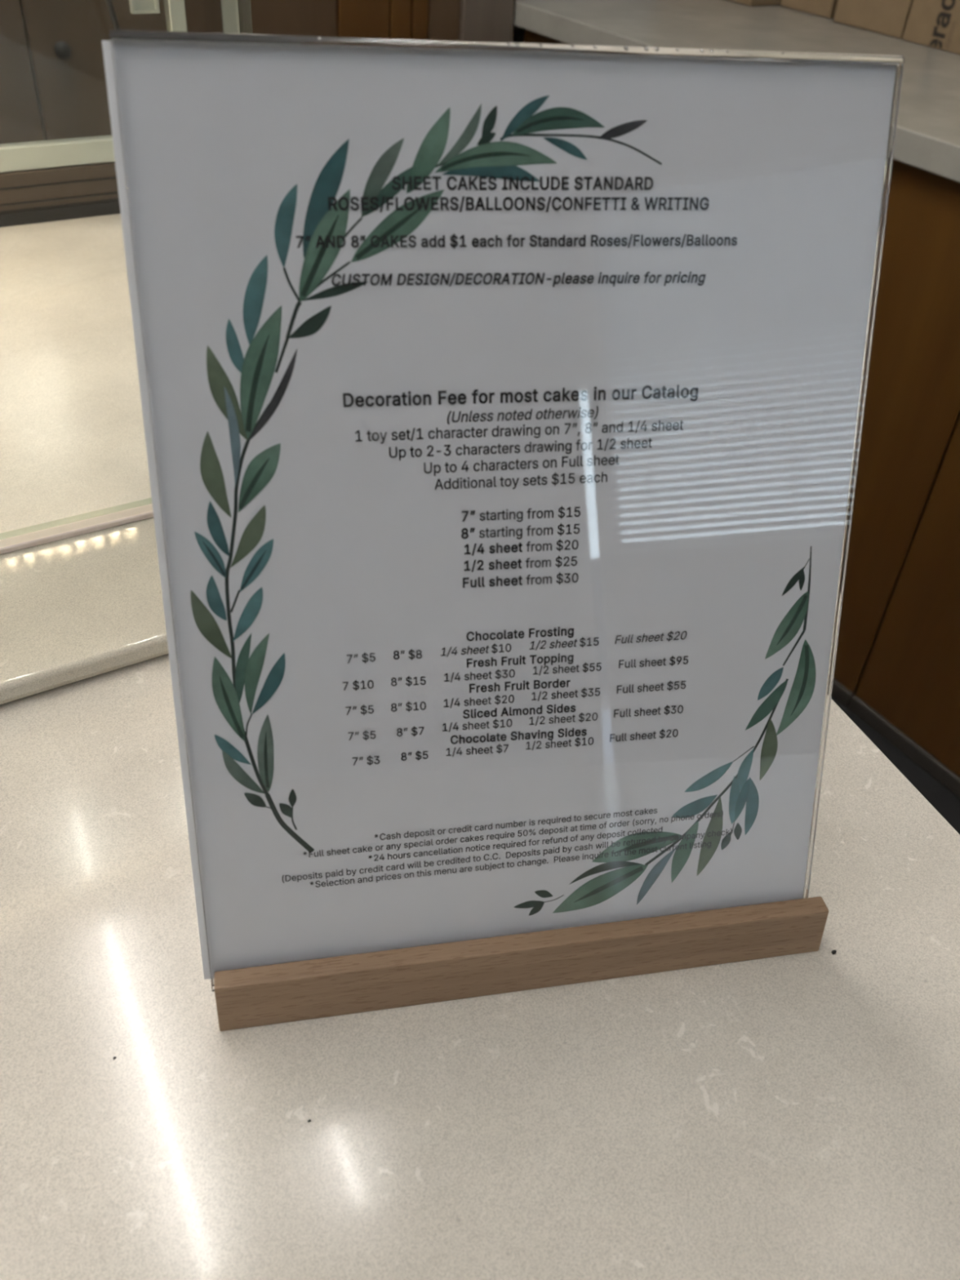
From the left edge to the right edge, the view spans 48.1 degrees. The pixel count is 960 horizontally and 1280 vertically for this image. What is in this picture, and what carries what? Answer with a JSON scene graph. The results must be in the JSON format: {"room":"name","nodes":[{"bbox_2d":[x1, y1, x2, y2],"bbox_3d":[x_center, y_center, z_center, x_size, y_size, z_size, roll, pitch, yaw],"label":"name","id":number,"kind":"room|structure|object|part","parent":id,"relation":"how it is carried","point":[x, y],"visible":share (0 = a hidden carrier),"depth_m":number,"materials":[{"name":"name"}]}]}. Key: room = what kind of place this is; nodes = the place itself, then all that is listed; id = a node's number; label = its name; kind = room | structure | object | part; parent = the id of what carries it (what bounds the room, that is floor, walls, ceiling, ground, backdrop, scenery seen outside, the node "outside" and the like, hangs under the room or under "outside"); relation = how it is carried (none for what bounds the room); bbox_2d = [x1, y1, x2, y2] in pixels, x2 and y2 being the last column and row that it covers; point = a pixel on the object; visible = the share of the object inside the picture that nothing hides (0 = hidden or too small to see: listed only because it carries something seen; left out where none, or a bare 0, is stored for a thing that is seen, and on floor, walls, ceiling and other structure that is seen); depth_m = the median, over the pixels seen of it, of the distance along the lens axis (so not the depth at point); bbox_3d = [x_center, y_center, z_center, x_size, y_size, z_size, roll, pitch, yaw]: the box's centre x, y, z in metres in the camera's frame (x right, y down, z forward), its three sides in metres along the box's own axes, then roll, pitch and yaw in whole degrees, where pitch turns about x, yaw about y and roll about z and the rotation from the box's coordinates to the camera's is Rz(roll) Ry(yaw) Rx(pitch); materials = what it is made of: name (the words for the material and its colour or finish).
{"room":"bakery","nodes":[
{"label":"bakery","id":0,"kind":"room"},
{"bbox_2d":[511,25,524,42],"bbox_3d":[-1.608,-1.498,1.452,5.140,2.745,0.100,-19,44,-26],"label":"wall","id":1,"kind":"structure","parent":0,"point":[517,32],"depth_m":2.74,"materials":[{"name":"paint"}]},
{"bbox_2d":[827,693,959,834],"bbox_3d":[-0.098,1.301,0.406,5.140,0.100,6.160,-19,44,-26],"label":"floor","id":2,"kind":"structure","parent":0,"point":[944,802],"depth_m":1.74,"materials":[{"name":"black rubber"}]},
{"bbox_2d":[0,0,337,144],"bbox_3d":[-0.800,-1.370,1.569,1.057,2.500,0.526,-19,44,-26],"label":"storage cabinet","id":3,"kind":"object","parent":2,"relation":"on","point":[53,86],"visible":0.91,"depth_m":1.72,"materials":[{"name":"grey wood"}]},
{"bbox_3d":[-0.903,-1.185,1.291,0.525,2.430,0.021,-19,44,-26],"label":"door","id":4,"kind":"part","parent":3,"relation":"part of","materials":[{"name":"brown wood"}]},
{"bbox_3d":[-0.655,-0.925,1.687,0.026,0.026,0.027,-19,44,-26],"label":"knob","id":5,"kind":"part","parent":3,"relation":"part of","materials":[{"name":"grey metal"}]},
{"bbox_2d":[336,0,428,39],"bbox_3d":[-0.279,-1.558,1.854,0.182,2.500,0.500,-19,44,-26],"label":"storage cabinet","id":6,"kind":"object","parent":2,"relation":"on","point":[375,19],"visible":0.02,"depth_m":1.94,"materials":[{"name":"brown wood"}]},
{"bbox_3d":[-0.185,-1.432,1.667,0.100,2.430,0.021,-19,44,-26],"label":"door","id":7,"kind":"part","parent":6,"relation":"part of","materials":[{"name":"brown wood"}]},
{"bbox_3d":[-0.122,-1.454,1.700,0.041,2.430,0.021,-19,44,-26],"label":"door","id":8,"kind":"part","parent":6,"relation":"part of","materials":[{"name":"brown wood"}]},
{"bbox_3d":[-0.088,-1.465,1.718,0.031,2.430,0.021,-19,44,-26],"label":"door","id":9,"kind":"part","parent":6,"relation":"part of","materials":[{"name":"brown wood"}]},
{"bbox_2d":[426,0,515,42],"bbox_3d":[-0.017,-1.496,1.803,0.177,2.500,0.120,-19,44,-26],"label":"wooden post","id":10,"kind":"object","parent":2,"relation":"on","point":[476,20],"visible":0.02,"depth_m":2.01,"materials":[{"name":"brown wood"}]},
{"bbox_3d":[0.010,-1.506,1.817,0.113,2.500,0.120,-19,44,-26],"label":"post","id":11,"kind":"part","parent":10,"relation":"part of","materials":[{"name":"brown wood"}]},
{"bbox_2d":[0,653,959,1279],"bbox_3d":[-0.702,0.589,0.443,2.164,0.885,1.480,-19,44,-26],"label":"countertop","id":12,"kind":"structure","parent":2,"relation":"on","point":[792,1117],"depth_m":0.35,"materials":[{"name":"beige stone"}]},
{"bbox_2d":[0,0,253,704],"bbox_3d":[-0.876,-0.084,0.317,1.949,0.296,0.626,-19,44,-26],"label":"display case","id":13,"kind":"object","parent":12,"relation":"on","point":[81,594],"visible":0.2,"depth_m":0.64,"materials":[{"name":"beige glass"}]},
{"bbox_3d":[-0.503,-0.357,0.825,0.592,0.018,0.013,-19,44,-26],"label":"door rail","id":14,"kind":"part","parent":13,"relation":"part of","materials":[{"name":"metal"}]},
{"bbox_3d":[-0.915,0.002,0.422,1.886,0.001,0.466,-19,44,-26],"label":"floor panel","id":15,"kind":"part","parent":13,"relation":"part of","materials":[{"name":"beige laminate"}]},
{"bbox_3d":[-0.293,-0.473,0.870,0.017,0.246,0.007,-19,44,-26],"label":"power cord","id":16,"kind":"part","parent":13,"relation":"part of","materials":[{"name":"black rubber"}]},
{"bbox_3d":[-0.271,-0.519,0.866,0.022,0.025,0.006,-19,44,-26],"label":"finger pull","id":17,"kind":"part","parent":13,"relation":"part of","materials":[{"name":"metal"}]},
{"bbox_3d":[-0.169,-0.357,0.721,0.006,0.274,0.488,-6,40,-13],"label":"glass","id":18,"kind":"part","parent":13,"relation":"part of","materials":[{"name":"glass"}]},
{"bbox_2d":[109,29,904,1031],"bbox_3d":[0.018,-0.018,0.336,0.221,0.281,0.107,-4,40,-11],"label":"sign holder","id":19,"kind":"object","parent":12,"relation":"on","point":[321,988],"visible":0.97,"depth_m":0.37,"materials":[{"name":"brown wood"}]},
{"bbox_2d":[102,40,896,979],"bbox_3d":[0.013,-0.025,0.334,0.217,0.263,0.094,-4,40,-11],"label":"menu sheet","id":20,"kind":"object","parent":19,"relation":"in","point":[504,406],"visible":1,"depth_m":0.32,"materials":[{"name":"white paper"}]},
{"bbox_2d":[524,28,559,44],"bbox_3d":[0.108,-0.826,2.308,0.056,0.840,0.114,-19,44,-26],"label":"base cabinet","id":21,"kind":"object","parent":2,"relation":"on","point":[530,37],"visible":0.04,"depth_m":2.05,"materials":[{"name":"brown wood"}]},
{"bbox_2d":[560,41,959,706],"bbox_3d":[0.742,-0.619,2.113,0.836,0.844,1.032,-19,44,-26],"label":"base cabinet","id":22,"kind":"object","parent":2,"relation":"on","point":[912,411],"visible":0.12,"depth_m":1.57,"materials":[{"name":"brown wood"}]},
{"bbox_3d":[0.387,-0.190,2.195,0.056,0.030,1.032,-19,44,-26],"label":"baseboard","id":23,"kind":"part","parent":22,"relation":"part of","materials":[{"name":"grey rubber"}]},
{"bbox_3d":[0.538,-0.368,1.760,0.019,0.809,0.513,-19,44,-26],"label":"door","id":24,"kind":"part","parent":22,"relation":"part of","materials":[{"name":"brown wood"}]},
{"bbox_2d":[848,417,959,798],"bbox_3d":[1.287,-0.042,1.452,0.836,0.844,1.033,-19,44,-26],"label":"base cabinet","id":25,"kind":"object","parent":2,"relation":"on","point":[908,691],"visible":1,"depth_m":1.69,"materials":[{"name":"brown wood"}]},
{"bbox_3d":[0.931,0.388,1.534,0.056,0.030,1.033,-19,44,-26],"label":"baseboard","id":26,"kind":"part","parent":25,"relation":"part of","materials":[{"name":"grey rubber"}]},
{"bbox_3d":[1.832,0.537,0.790,0.836,0.844,1.033,-19,44,-26],"label":"base cabinet","id":27,"kind":"object","parent":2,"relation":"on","visible":0},
{"bbox_2d":[513,0,959,182],"bbox_3d":[1.141,-0.571,1.387,0.868,0.040,3.800,-19,44,-26],"label":"countertop","id":28,"kind":"structure","parent":27,"relation":"on","point":[927,135],"depth_m":1.90,"materials":[{"name":"grey stone"}]},
{"bbox_2d":[728,0,781,5],"bbox_3d":[0.612,-1.524,2.232,0.320,0.310,0.294,-19,44,-26],"label":"cardboard box","id":29,"kind":"object","parent":28,"relation":"on","point":[749,2],"visible":0.46,"depth_m":2.18,"materials":[{"name":"brown cardboard"}]},
{"bbox_2d":[780,0,838,17],"bbox_3d":[0.774,-1.400,2.127,0.280,0.270,0.137,-19,44,-26],"label":"cardboard box","id":30,"kind":"object","parent":28,"relation":"on","point":[824,8],"visible":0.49,"depth_m":2.12,"materials":[{"name":"brown cardboard"}]},
{"bbox_2d":[833,0,913,38],"bbox_3d":[0.855,-1.307,1.996,0.280,0.300,0.169,-19,44,-26],"label":"cardboard box","id":31,"kind":"object","parent":28,"relation":"on","point":[886,17],"visible":0.65,"depth_m":2.00,"materials":[{"name":"brown cardboard"}]},
{"bbox_2d":[902,0,959,54],"bbox_3d":[1.016,-1.161,1.800,0.300,0.340,0.402,-19,44,-26],"label":"cardboard box","id":32,"kind":"object","parent":28,"relation":"on","point":[935,24],"visible":1,"depth_m":1.91,"materials":[{"name":"brown cardboard"}]}
]}

